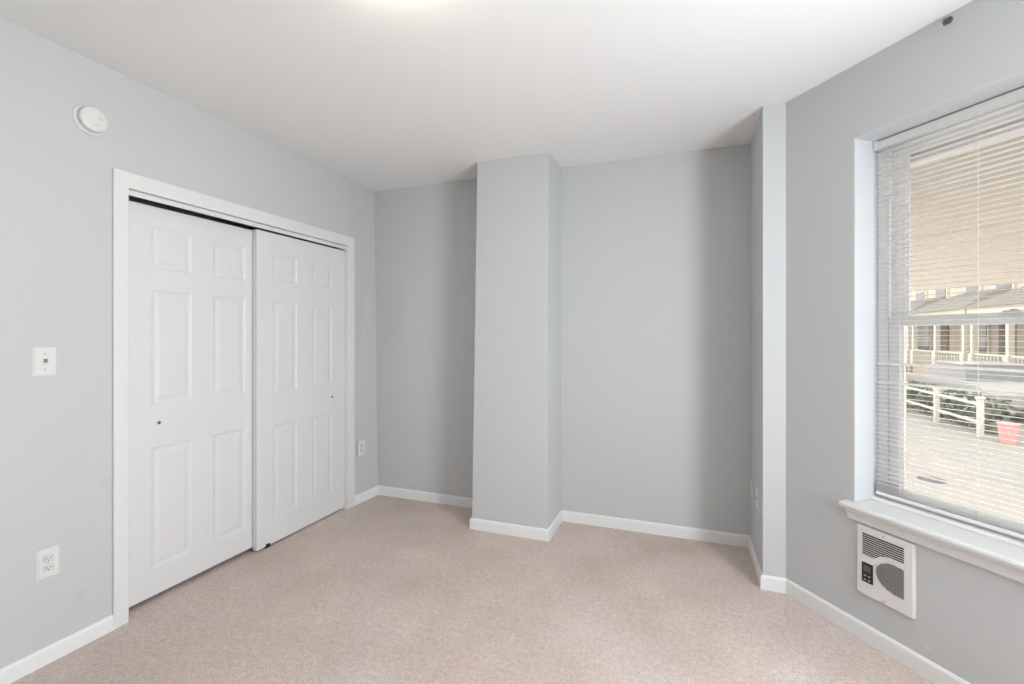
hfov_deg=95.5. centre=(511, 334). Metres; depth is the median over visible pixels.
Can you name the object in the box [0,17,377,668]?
wall
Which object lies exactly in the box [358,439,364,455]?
outlet
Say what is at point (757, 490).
cable plate
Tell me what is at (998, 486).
sidewalk
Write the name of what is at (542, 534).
baseboard
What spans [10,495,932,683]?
floor
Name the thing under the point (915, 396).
hedge
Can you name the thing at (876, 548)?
grille
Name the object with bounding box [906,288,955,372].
house
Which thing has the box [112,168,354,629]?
trim
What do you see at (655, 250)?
wall
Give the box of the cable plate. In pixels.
[755,487,758,509]
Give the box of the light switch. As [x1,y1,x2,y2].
[32,347,55,376]
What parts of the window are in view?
frame, sash, sash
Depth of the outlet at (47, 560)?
1.93 m
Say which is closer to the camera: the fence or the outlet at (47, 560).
the outlet at (47, 560)
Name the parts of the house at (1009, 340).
porch post, porch railing, porch post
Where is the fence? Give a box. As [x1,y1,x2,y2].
[906,381,985,437]
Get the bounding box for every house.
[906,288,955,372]
[910,283,1023,372]
[965,287,1023,363]
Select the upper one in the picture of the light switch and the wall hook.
the wall hook
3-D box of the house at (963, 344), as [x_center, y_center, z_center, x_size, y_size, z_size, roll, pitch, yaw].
[22.985,-1.440,20.493,9.200,7.400,5.240,0,0,20]
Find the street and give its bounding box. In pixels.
[906,406,1023,493]
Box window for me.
[839,70,1023,583]
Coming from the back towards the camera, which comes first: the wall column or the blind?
the wall column
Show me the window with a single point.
(1000, 553)
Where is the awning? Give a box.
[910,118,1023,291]
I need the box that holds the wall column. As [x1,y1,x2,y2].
[472,152,560,528]
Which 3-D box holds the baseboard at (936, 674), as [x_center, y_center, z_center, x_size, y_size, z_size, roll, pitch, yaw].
[1.110,1.322,0.295,1.117,0.076,5.326,0,0,20]
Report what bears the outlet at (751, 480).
attached to the wall pier
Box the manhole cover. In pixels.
[916,476,945,483]
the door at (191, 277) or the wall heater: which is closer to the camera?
the wall heater
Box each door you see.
[129,201,252,606]
[253,229,343,550]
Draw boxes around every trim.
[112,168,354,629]
[129,196,335,247]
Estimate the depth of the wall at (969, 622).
2.15 m
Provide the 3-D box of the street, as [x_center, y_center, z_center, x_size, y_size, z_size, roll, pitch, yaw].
[39.466,2.310,17.330,58.100,0.100,100.000,0,0,20]
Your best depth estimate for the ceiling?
2.13 m
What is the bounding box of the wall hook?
[942,16,952,25]
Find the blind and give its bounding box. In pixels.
[873,87,1023,538]
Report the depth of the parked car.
12.77 m
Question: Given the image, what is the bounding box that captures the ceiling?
[0,0,972,191]
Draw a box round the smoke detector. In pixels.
[72,104,108,135]
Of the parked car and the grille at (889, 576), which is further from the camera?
the parked car
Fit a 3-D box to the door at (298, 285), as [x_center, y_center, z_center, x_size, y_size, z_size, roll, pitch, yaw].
[-1.468,0.350,3.274,0.038,2.019,0.790,0,0,20]
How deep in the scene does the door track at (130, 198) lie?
3.24 m
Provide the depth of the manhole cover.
7.07 m
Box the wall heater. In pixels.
[856,523,915,619]
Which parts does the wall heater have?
control panel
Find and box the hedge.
[906,380,1017,433]
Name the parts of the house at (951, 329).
porch post, pane, pane, pane, door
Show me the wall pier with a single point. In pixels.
(768, 142)
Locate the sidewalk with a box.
[906,439,1023,523]
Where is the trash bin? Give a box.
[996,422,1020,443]
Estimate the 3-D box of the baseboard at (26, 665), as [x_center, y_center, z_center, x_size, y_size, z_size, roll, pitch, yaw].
[-2.429,1.325,0.566,0.013,0.070,3.368,0,0,20]
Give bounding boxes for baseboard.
[0,615,113,683]
[355,485,748,547]
[748,535,970,683]
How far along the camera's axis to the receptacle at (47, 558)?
1.93 m
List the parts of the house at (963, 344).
porch post, porch post, porch railing, porch post, pane, pane, pane, door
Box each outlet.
[36,545,58,581]
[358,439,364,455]
[750,478,752,498]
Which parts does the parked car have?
cabin glass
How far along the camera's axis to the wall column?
3.19 m
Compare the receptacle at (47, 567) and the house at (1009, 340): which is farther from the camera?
the house at (1009, 340)
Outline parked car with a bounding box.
[906,360,1023,409]
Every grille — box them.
[862,532,903,563]
[876,563,903,599]
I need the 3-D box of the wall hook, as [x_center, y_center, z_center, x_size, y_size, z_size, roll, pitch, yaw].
[1.652,-1.196,1.770,0.036,0.038,0.026,0,0,-18]
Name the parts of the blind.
ladder cord, rail, ladder cord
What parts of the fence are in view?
post, rail, rail, post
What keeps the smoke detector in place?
attached to the wall at (56, 177)
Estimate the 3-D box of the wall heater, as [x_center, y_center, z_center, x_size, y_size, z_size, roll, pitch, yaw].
[1.592,1.000,1.987,0.017,0.308,0.234,0,0,-18]
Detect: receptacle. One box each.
[43,554,53,562]
[43,563,53,571]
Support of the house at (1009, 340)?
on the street
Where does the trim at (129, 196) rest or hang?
attached to the wall at (56, 177)
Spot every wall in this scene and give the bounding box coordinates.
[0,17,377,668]
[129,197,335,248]
[374,144,749,534]
[786,0,1023,683]
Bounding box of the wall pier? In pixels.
[750,103,785,577]

